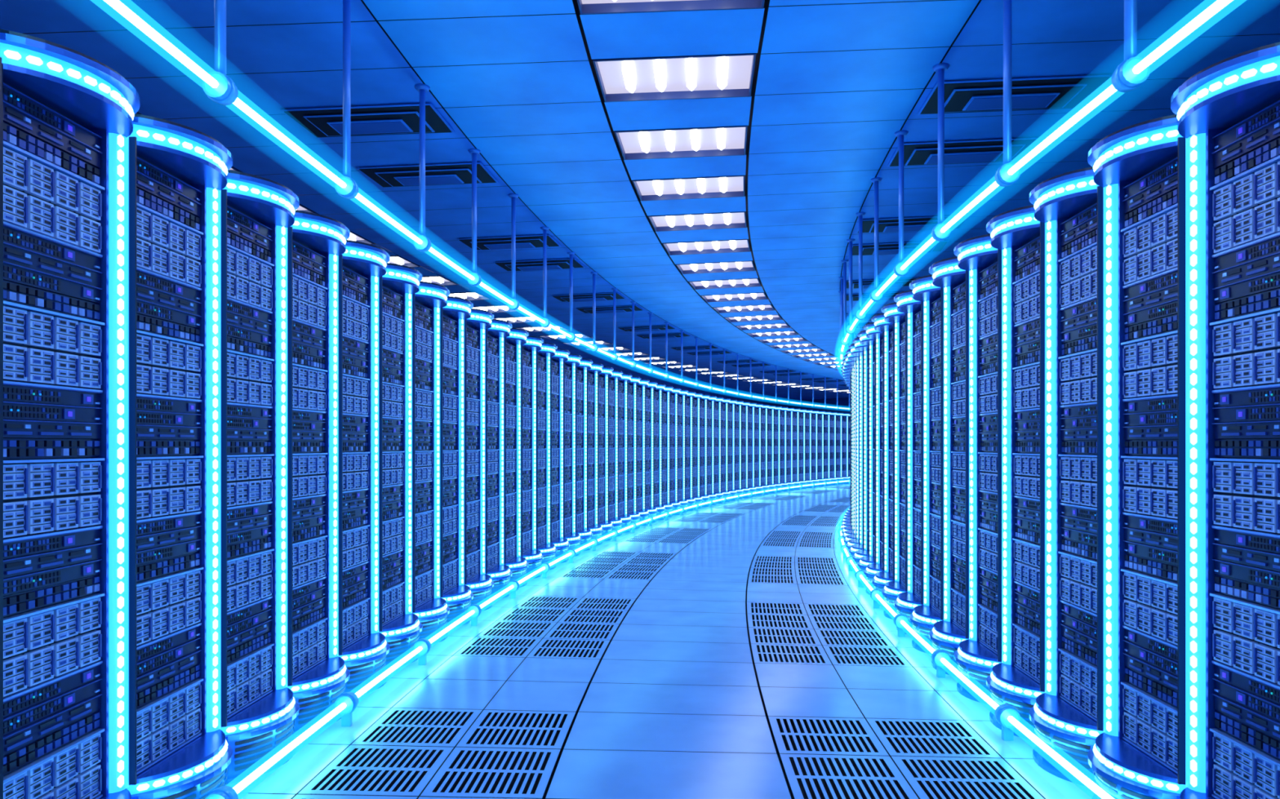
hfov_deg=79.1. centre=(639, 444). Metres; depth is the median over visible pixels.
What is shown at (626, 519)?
rack
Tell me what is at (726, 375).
ceiling light panel
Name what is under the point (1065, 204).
rack
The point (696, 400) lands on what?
rack
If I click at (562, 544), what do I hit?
rack
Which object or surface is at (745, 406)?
rack
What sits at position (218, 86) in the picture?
tube
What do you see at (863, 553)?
rack
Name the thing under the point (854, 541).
rack
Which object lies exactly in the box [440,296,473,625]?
rack
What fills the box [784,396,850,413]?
wall
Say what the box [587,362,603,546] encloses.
rack
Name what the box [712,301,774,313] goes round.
ceiling light panel
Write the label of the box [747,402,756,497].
rack
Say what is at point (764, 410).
rack
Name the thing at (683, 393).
rack
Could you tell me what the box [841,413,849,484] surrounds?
rack
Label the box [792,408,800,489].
rack
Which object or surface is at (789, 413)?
rack
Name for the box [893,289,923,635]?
rack
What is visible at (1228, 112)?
rack
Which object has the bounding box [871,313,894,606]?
rack
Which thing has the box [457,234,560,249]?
air diffuser
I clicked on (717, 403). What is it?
rack
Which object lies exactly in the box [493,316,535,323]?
ceiling light panel
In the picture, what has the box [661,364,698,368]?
ceiling light panel
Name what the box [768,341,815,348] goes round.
ceiling light panel
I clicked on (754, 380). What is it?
ceiling light panel
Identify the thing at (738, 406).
rack
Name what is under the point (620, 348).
ceiling light panel
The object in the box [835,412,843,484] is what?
rack
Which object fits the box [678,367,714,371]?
ceiling light panel
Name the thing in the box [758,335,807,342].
ceiling light panel
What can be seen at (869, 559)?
rack
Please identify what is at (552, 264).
air diffuser
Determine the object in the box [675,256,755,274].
ceiling light panel
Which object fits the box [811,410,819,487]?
rack
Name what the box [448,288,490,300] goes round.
ceiling light panel
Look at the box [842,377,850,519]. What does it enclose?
rack
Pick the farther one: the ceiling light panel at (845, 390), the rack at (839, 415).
the ceiling light panel at (845, 390)
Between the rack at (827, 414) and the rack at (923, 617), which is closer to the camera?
the rack at (923, 617)
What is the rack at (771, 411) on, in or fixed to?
on the floor
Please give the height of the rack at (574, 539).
2.276 m
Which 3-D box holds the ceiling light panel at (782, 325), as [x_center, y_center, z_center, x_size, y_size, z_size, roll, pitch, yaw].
[2.132,-2.066,13.428,0.860,0.064,0.498,0,0,19]
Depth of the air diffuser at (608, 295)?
10.57 m
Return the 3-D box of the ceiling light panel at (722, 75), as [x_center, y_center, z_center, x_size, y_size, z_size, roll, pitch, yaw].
[0.199,-2.066,4.332,0.860,0.064,0.498,0,0,5]
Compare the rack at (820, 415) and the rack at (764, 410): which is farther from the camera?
the rack at (820, 415)
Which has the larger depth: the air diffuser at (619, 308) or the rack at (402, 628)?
the air diffuser at (619, 308)
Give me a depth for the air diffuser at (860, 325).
13.10 m
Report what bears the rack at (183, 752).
on the floor
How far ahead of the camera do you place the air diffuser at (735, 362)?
18.79 m
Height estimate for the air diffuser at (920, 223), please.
0.054 m
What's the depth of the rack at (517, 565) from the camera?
7.05 m
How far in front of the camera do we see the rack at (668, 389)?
13.63 m
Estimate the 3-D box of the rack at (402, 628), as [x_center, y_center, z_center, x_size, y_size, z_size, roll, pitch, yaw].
[-1.756,0.118,4.565,0.945,2.276,0.479,0,0,5]
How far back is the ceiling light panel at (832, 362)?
19.55 m
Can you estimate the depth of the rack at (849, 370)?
9.83 m
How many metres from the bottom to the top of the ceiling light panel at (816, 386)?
0.064 m
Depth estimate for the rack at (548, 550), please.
8.00 m
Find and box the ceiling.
[0,0,1279,400]
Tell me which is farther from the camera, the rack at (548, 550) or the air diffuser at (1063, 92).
the rack at (548, 550)
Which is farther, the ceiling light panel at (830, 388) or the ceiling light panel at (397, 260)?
the ceiling light panel at (830, 388)
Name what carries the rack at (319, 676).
on the floor
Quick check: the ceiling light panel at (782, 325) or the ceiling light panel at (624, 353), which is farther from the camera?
the ceiling light panel at (624, 353)
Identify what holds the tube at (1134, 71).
hanging from the ceiling
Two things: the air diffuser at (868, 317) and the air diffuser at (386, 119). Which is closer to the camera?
the air diffuser at (386, 119)
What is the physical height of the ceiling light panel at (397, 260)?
0.064 m
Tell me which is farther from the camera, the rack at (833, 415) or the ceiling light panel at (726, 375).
the rack at (833, 415)
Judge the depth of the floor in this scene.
3.83 m
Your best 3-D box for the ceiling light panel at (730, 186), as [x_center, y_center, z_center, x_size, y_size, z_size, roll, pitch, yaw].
[0.401,-2.066,6.186,0.860,0.064,0.498,0,0,8]
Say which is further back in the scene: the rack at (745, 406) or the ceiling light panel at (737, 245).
the rack at (745, 406)
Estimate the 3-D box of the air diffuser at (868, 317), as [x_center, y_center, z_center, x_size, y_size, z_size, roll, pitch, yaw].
[3.779,-2.015,12.279,0.940,0.054,0.420,0,0,18]
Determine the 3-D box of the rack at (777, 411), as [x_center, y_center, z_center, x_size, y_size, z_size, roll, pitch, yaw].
[3.339,0.118,20.762,0.945,2.276,0.479,0,0,30]
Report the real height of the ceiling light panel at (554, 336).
0.064 m
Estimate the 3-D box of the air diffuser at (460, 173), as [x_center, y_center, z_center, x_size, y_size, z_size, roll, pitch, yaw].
[-1.588,-2.015,5.845,0.940,0.054,0.420,0,0,7]
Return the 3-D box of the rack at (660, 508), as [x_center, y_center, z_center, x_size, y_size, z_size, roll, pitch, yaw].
[-0.027,0.118,13.178,0.945,2.276,0.479,0,0,18]
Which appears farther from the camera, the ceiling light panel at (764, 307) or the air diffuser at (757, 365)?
the air diffuser at (757, 365)
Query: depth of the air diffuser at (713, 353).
17.09 m
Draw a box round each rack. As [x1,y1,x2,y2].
[0,28,140,798]
[0,57,1,798]
[126,113,232,798]
[219,169,299,784]
[287,209,350,733]
[338,240,390,692]
[378,262,422,665]
[412,280,449,642]
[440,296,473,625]
[463,308,493,610]
[486,319,512,598]
[503,328,528,587]
[522,335,543,578]
[537,342,557,569]
[550,348,569,563]
[564,353,582,556]
[576,358,592,551]
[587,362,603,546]
[599,366,613,541]
[608,369,622,537]
[617,373,631,533]
[627,376,640,529]
[636,378,649,526]
[645,381,657,523]
[653,383,666,520]
[662,386,673,517]
[670,387,680,515]
[678,389,688,513]
[685,391,695,511]
[693,392,702,509]
[700,394,710,506]
[707,395,716,505]
[713,396,724,503]
[721,398,730,502]
[727,399,737,501]
[734,400,743,499]
[742,401,750,497]
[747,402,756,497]
[755,403,763,495]
[761,404,769,494]
[767,405,776,493]
[773,406,782,492]
[780,407,788,491]
[786,407,794,490]
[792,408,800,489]
[799,408,807,488]
[805,409,813,488]
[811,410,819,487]
[817,410,825,486]
[823,411,831,485]
[830,412,837,485]
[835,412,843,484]
[840,365,850,530]
[840,370,850,526]
[841,362,851,534]
[841,372,850,523]
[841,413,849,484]
[842,358,853,539]
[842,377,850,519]
[844,354,855,544]
[844,382,850,516]
[845,349,858,550]
[848,343,862,555]
[848,413,850,483]
[852,337,867,575]
[857,330,875,571]
[863,322,884,595]
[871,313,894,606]
[881,302,907,619]
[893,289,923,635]
[909,275,943,653]
[928,256,968,675]
[953,233,1001,702]
[986,204,1044,737]
[1029,166,1103,782]
[1087,114,1186,798]
[1170,41,1279,798]
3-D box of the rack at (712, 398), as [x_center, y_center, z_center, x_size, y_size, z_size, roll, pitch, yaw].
[1.162,0.118,16.386,0.945,2.276,0.479,0,0,23]
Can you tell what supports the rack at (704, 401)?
on the floor
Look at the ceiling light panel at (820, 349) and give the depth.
16.99 m
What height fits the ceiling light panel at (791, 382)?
0.064 m
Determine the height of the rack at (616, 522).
2.276 m
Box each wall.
[723,395,784,407]
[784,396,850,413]
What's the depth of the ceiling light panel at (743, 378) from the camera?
23.85 m
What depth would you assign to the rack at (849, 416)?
25.34 m
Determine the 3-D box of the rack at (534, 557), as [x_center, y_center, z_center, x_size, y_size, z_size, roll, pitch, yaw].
[-1.397,0.118,7.477,0.945,2.276,0.479,0,0,9]
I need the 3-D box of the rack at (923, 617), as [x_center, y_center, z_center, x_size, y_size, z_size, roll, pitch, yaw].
[2.149,0.118,4.769,0.945,2.276,0.438,0,0,6]
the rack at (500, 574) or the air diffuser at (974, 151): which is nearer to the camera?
the air diffuser at (974, 151)
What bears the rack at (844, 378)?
on the floor
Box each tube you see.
[90,0,850,410]
[204,479,850,798]
[837,0,1246,370]
[837,516,1124,798]
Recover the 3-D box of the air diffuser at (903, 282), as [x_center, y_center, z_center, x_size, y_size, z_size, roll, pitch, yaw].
[3.041,-2.015,9.733,0.940,0.054,0.420,0,0,14]
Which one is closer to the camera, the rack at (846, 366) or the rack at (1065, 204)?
the rack at (1065, 204)
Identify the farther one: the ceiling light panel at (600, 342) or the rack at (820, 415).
the rack at (820, 415)
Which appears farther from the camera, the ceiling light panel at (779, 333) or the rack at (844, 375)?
the ceiling light panel at (779, 333)
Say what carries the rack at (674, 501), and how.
on the floor
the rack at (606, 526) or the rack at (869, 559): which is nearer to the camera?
the rack at (869, 559)
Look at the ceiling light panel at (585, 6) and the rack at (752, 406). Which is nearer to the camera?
the ceiling light panel at (585, 6)
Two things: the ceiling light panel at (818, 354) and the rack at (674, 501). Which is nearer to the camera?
the rack at (674, 501)
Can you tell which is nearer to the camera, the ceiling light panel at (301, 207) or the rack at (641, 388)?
the ceiling light panel at (301, 207)
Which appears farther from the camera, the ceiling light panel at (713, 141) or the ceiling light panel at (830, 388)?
the ceiling light panel at (830, 388)
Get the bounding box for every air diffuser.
[280,102,454,137]
[356,161,497,187]
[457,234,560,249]
[493,257,585,271]
[551,292,626,302]
[575,304,643,313]
[617,324,675,331]
[636,332,690,338]
[670,345,719,351]
[685,350,733,355]
[716,359,758,364]
[731,363,770,367]
[759,369,795,373]
[773,372,808,376]
[801,377,831,381]
[813,379,844,382]
[846,276,920,288]
[846,291,902,301]
[847,314,876,320]
[852,240,949,255]
[856,214,971,232]
[856,323,867,328]
[887,137,1038,166]
[917,74,1111,114]
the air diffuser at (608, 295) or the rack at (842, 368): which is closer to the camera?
the rack at (842, 368)
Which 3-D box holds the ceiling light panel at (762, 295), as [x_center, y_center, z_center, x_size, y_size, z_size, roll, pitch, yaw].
[1.312,-2.066,10.755,0.860,0.064,0.498,0,0,15]
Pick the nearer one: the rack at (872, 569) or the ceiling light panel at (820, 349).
the rack at (872, 569)
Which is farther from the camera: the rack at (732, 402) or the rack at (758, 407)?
the rack at (758, 407)
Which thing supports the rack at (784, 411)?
on the floor
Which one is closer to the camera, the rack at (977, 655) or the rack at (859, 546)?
the rack at (977, 655)
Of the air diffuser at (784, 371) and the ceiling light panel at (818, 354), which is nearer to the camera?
the ceiling light panel at (818, 354)
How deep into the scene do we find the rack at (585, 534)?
9.41 m
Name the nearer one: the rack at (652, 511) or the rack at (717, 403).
the rack at (652, 511)
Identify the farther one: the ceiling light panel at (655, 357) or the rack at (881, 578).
the ceiling light panel at (655, 357)
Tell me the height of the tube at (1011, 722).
0.192 m
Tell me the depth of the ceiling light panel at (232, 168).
5.78 m
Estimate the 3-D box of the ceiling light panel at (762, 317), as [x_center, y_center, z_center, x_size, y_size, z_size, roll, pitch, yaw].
[1.836,-2.066,12.544,0.860,0.064,0.498,0,0,18]
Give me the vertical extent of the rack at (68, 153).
2.276 m
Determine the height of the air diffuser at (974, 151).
0.054 m
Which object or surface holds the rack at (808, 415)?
on the floor
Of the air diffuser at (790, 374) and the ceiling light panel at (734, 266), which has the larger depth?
the air diffuser at (790, 374)
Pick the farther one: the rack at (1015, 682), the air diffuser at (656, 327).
the air diffuser at (656, 327)
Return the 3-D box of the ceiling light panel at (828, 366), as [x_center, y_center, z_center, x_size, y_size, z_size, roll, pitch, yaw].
[5.278,-2.066,20.178,0.860,0.064,0.498,0,0,31]
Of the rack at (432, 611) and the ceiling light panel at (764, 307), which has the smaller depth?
the rack at (432, 611)
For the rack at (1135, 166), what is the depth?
2.59 m
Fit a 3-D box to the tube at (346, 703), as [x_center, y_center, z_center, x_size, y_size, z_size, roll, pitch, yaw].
[3.354,1.160,14.521,4.607,0.192,35.932,0,0,21]
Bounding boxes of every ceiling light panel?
[229,165,242,172]
[297,204,317,213]
[346,229,373,244]
[387,252,419,266]
[422,272,457,285]
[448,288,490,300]
[472,302,517,312]
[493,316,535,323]
[515,324,569,332]
[538,331,591,339]
[563,340,612,346]
[577,0,764,14]
[584,345,631,351]
[592,53,755,102]
[614,125,747,159]
[616,350,648,356]
[625,355,665,360]
[632,175,744,200]
[643,360,680,364]
[648,211,746,231]
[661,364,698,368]
[662,239,750,255]
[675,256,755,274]
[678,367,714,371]
[688,274,760,289]
[697,371,727,374]
[700,288,767,302]
[711,373,744,377]
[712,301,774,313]
[724,311,782,322]
[726,376,759,379]
[735,320,790,330]
[741,377,770,382]
[746,328,798,337]
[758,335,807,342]
[758,380,786,383]
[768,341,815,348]
[771,382,798,386]
[781,346,824,353]
[786,385,812,387]
[791,351,833,357]
[801,355,838,361]
[801,386,824,389]
[813,387,836,391]
[814,361,839,364]
[825,365,839,368]
[828,389,850,391]
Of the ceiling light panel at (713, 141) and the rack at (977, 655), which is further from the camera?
the ceiling light panel at (713, 141)
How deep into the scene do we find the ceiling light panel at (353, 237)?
7.76 m
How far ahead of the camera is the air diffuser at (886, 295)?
10.49 m
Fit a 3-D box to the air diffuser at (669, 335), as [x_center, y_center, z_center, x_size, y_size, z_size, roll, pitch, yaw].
[0.435,-2.015,14.420,0.940,0.054,0.420,0,0,20]
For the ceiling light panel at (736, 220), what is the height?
0.064 m
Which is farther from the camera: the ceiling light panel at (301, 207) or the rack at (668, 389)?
the rack at (668, 389)
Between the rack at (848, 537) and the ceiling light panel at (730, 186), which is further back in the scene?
the rack at (848, 537)
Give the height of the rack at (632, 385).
2.276 m
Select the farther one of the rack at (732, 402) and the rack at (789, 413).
the rack at (789, 413)
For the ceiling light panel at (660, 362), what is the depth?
19.48 m
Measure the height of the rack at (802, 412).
2.276 m
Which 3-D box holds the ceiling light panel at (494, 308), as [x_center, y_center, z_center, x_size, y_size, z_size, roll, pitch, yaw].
[-2.312,-2.066,11.718,0.860,0.064,0.498,0,0,15]
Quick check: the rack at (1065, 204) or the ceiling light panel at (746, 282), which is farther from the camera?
the ceiling light panel at (746, 282)
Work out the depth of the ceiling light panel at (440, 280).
9.73 m
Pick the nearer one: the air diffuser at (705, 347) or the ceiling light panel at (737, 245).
the ceiling light panel at (737, 245)
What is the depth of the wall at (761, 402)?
35.39 m
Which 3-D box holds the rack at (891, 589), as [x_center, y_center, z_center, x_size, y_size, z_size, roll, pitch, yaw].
[2.249,0.118,5.644,0.945,2.276,0.438,0,0,7]
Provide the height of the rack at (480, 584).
2.276 m
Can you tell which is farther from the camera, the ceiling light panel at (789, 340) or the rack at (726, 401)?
the rack at (726, 401)
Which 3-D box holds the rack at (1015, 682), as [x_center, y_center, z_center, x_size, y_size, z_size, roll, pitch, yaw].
[2.042,0.118,3.452,0.945,2.276,0.438,0,0,4]
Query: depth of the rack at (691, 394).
15.00 m
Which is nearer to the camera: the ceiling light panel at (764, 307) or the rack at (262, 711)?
the rack at (262, 711)
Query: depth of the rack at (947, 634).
4.44 m
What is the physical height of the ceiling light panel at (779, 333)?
0.064 m
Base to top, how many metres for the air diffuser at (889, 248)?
0.054 m
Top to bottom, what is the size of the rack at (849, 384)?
2.276 m
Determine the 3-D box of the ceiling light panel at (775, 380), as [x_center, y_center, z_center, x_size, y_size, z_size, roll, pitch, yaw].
[4.331,-2.066,25.514,0.860,0.064,0.498,0,0,37]
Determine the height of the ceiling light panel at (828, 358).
0.064 m
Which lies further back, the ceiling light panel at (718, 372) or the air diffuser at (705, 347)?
the ceiling light panel at (718, 372)
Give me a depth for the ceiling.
4.85 m
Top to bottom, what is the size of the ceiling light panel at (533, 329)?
0.064 m
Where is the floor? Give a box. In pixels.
[241,483,1092,798]
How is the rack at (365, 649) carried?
on the floor
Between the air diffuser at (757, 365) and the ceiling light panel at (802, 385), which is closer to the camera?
the air diffuser at (757, 365)
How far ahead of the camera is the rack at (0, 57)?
1.87 m
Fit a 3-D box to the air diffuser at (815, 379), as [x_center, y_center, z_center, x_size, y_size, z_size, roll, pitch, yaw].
[5.438,-2.015,23.943,0.940,0.054,0.420,0,0,36]
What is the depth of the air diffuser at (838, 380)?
24.60 m

